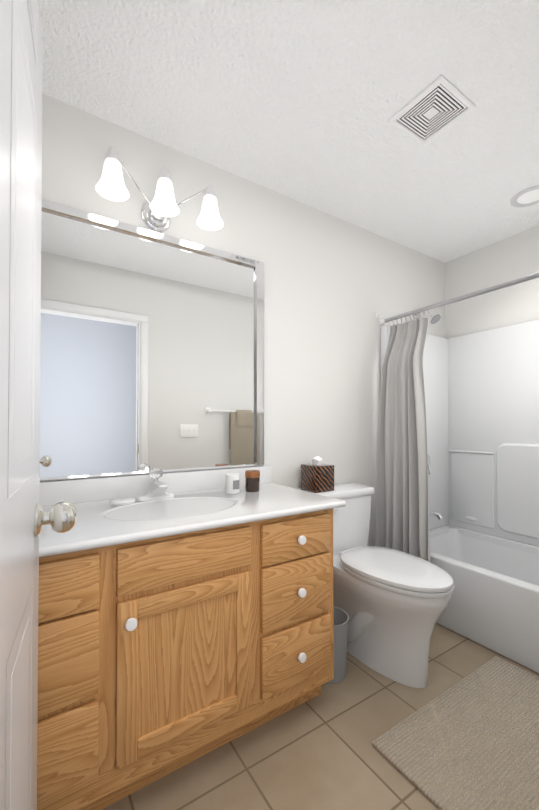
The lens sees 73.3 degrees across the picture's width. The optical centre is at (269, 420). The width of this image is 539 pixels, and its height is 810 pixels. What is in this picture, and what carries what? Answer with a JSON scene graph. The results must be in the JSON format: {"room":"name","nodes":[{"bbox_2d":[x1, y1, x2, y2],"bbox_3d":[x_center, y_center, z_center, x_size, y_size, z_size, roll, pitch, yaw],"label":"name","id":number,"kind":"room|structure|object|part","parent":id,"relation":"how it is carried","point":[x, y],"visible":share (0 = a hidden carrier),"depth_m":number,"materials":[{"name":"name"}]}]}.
{"room":"bathroom","nodes":[
{"label":"bathroom","id":0,"kind":"room"},
{"bbox_2d":[39,466,270,505],"bbox_3d":[-0.539,0.283,1.597,1.300,0.093,0.020,0,-1,-33],"label":"backsplash","id":1,"kind":"structure","parent":0,"relation":"attached to","point":[91,489],"depth_m":1.53,"materials":[{"name":"white stone"}]},
{"bbox_2d":[42,93,444,546],"bbox_3d":[0.117,-0.045,2.109,3.190,2.440,0.115,0,-1,-33],"label":"wall","id":2,"kind":"structure","parent":0,"point":[333,285],"depth_m":2.07,"materials":[{"name":"white paint"}]},
{"bbox_2d":[39,199,264,481],"bbox_3d":[-0.556,-0.308,1.595,1.257,1.086,0.019,0,-1,-33],"label":"mirror","id":3,"kind":"object","parent":2,"relation":"attached to","point":[152,348],"visible":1,"depth_m":1.60,"materials":[{"name":"clear glass"}]},
{"bbox_2d":[95,147,223,231],"bbox_3d":[-0.462,-0.966,1.561,0.532,0.209,0.195,0,-1,-33],"label":"sconce","id":4,"kind":"object","parent":2,"relation":"attached to","point":[152,220],"depth_m":1.53,"materials":[{"name":"white glass"}]},
{"bbox_3d":[-0.442,-0.956,1.530,0.532,0.122,0.122,0,-1,-33],"label":"sconce shade","id":5,"kind":"part","parent":4,"relation":"part of","materials":[{"name":"white glass"}]},
{"bbox_2d":[413,312,440,323],"bbox_3d":[1.122,-0.745,2.581,0.084,0.134,0.196,0,-1,-33],"label":"shower head","id":6,"kind":"object","parent":2,"relation":"attached to","point":[435,318],"visible":0.81,"depth_m":2.53},
{"bbox_2d":[379,272,538,326],"bbox_3d":[1.175,-0.667,1.825,0.048,0.076,1.521,0,-1,-33],"label":"curtain rod","id":7,"kind":"object","parent":2,"relation":"attached to","point":[382,321],"visible":1,"depth_m":2.00,"materials":[{"name":"silver metal"}]},
{"bbox_2d":[375,317,429,561],"bbox_3d":[0.825,0.224,2.207,0.218,1.705,0.424,0,-1,-33],"label":"curtain","id":8,"kind":"object","parent":7,"relation":"hanging from","point":[401,502],"visible":0.83,"depth_m":2.20,"materials":[{"name":"grey fabric"}]},
{"bbox_2d":[38,0,538,262],"bbox_3d":[0.705,-1.332,0.755,4.060,0.100,3.424,0,-1,-33],"label":"ceiling","id":9,"kind":"structure","parent":0,"point":[303,101],"depth_m":1.41,"materials":[{"name":"white paint"}]},
{"bbox_2d":[389,74,475,144],"bbox_3d":[0.667,-1.267,1.494,0.236,0.011,0.236,0,-1,-33],"label":"ceiling vent","id":10,"kind":"object","parent":9,"relation":"in","point":[438,105],"visible":1,"depth_m":1.48,"materials":[{"name":"white"}]},
{"bbox_2d":[510,185,538,206],"bbox_3d":[1.475,-1.261,2.040,0.196,0.008,0.196,0,-1,-33],"label":"recessed light","id":11,"kind":"object","parent":9,"relation":"in","point":[527,197],"visible":1,"depth_m":2.05,"materials":[{"name":"grey"}]},
{"bbox_2d":[101,623,538,809],"bbox_3d":[0.705,1.208,0.724,4.060,0.100,3.424,0,-1,-33],"label":"floor","id":12,"kind":"structure","parent":0,"point":[320,752],"depth_m":1.25,"materials":[{"name":"tile"}]},
{"bbox_2d":[37,502,344,809],"bbox_3d":[-0.387,0.758,1.359,1.239,0.815,0.573,0,-1,-33],"label":"bathroom vanity","id":13,"kind":"object","parent":12,"relation":"on","point":[185,618],"depth_m":1.12,"materials":[{"name":"brown wood"}]},
{"bbox_2d":[39,482,344,549],"bbox_3d":[-0.392,0.350,1.370,1.300,0.047,0.559,0,-1,-33],"label":"countertop","id":14,"kind":"structure","parent":13,"relation":"on","point":[96,521],"depth_m":1.30,"materials":[{"name":"white stone"}]},
{"bbox_2d":[109,478,180,505],"bbox_3d":[-0.499,0.284,1.460,0.262,0.084,0.146,0,-1,-33],"label":"faucet","id":15,"kind":"object","parent":14,"relation":"on","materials":[{"name":"silver metal"}]},
{"bbox_2d":[226,473,239,493],"bbox_3d":[-0.167,0.286,1.661,0.066,0.085,0.068,0,-1,-33],"label":"candle jar","id":16,"kind":"object","parent":14,"relation":"on","point":[232,483],"visible":1,"depth_m":1.63,"materials":[{"name":"white"}]},
{"bbox_2d":[245,470,259,491],"bbox_3d":[-0.080,0.282,1.701,0.070,0.095,0.070,0,-1,-33],"label":"jar","id":17,"kind":"object","parent":14,"relation":"on","point":[252,480],"visible":1,"depth_m":1.67,"materials":[{"name":"brown glass"}]},
{"bbox_2d":[327,606,348,683],"bbox_3d":[0.275,1.038,1.689,0.184,0.261,0.184,0,-1,-33],"label":"trash can","id":18,"kind":"object","parent":12,"relation":"on","point":[340,617],"visible":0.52,"depth_m":1.62,"materials":[{"name":"grey"}]},
{"bbox_2d":[299,483,453,687],"bbox_3d":[0.532,0.776,1.826,0.456,0.789,0.787,0,-1,-33],"label":"toilet","id":19,"kind":"object","parent":12,"relation":"on","point":[392,603],"visible":0.85,"depth_m":1.66,"materials":[{"name":"white ceramic"}]},
{"bbox_2d":[301,456,333,492],"bbox_3d":[0.264,0.287,1.999,0.132,0.190,0.132,0,-1,-33],"label":"tissue box","id":20,"kind":"object","parent":19,"relation":"on","point":[317,475],"visible":1,"depth_m":1.95,"materials":[{"name":"brown paper"}]},
{"bbox_2d":[372,656,538,809],"bbox_3d":[0.906,1.156,1.285,0.893,0.015,0.610,0,-1,-33],"label":"bath mat","id":21,"kind":"object","parent":12,"relation":"on","point":[470,741],"visible":0.96,"depth_m":1.29,"materials":[{"name":"beige fabric"}]},
{"bbox_2d":[380,319,538,673],"bbox_3d":[1.480,0.263,2.010,0.767,1.819,1.518,0,-1,-33],"label":"bathtub","id":22,"kind":"object","parent":12,"relation":"on","point":[482,401],"visible":0.73,"depth_m":2.44,"materials":[{"name":"white plastic"}]},
{"bbox_2d":[428,455,430,474],"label":"tub valve","id":23,"kind":"object","parent":22,"relation":"attached to","point":[429,471],"depth_m":2.56,"materials":[{"name":"silver metal"}]},
{"bbox_2d":[429,510,442,520],"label":"tub spout","id":24,"kind":"object","parent":22,"relation":"attached to","point":[437,516],"depth_m":2.50,"materials":[{"name":"silver metal"}]},
{"bbox_2d":[445,226,538,541],"bbox_3d":[1.853,-0.043,2.255,0.115,2.440,1.524,0,-1,-33],"label":"wall","id":25,"kind":"structure","parent":0,"point":[516,256],"depth_m":2.56,"materials":[{"name":"white paint"}]},
{"bbox_3d":[0.222,0.111,0.223,0.992,2.081,0.147,0,-1,-33],"label":"door frame","id":26,"kind":"structure","parent":0,"visible":0},
{"bbox_2d":[0,0,76,809],"bbox_3d":[-0.342,0.140,0.428,0.189,2.012,0.861,0,-1,-27],"label":"door","id":27,"kind":"structure","parent":26,"relation":"attached to","point":[25,518],"depth_m":0.57,"materials":[{"name":"painted wood"},{"name":"satin nickel"}]}
]}

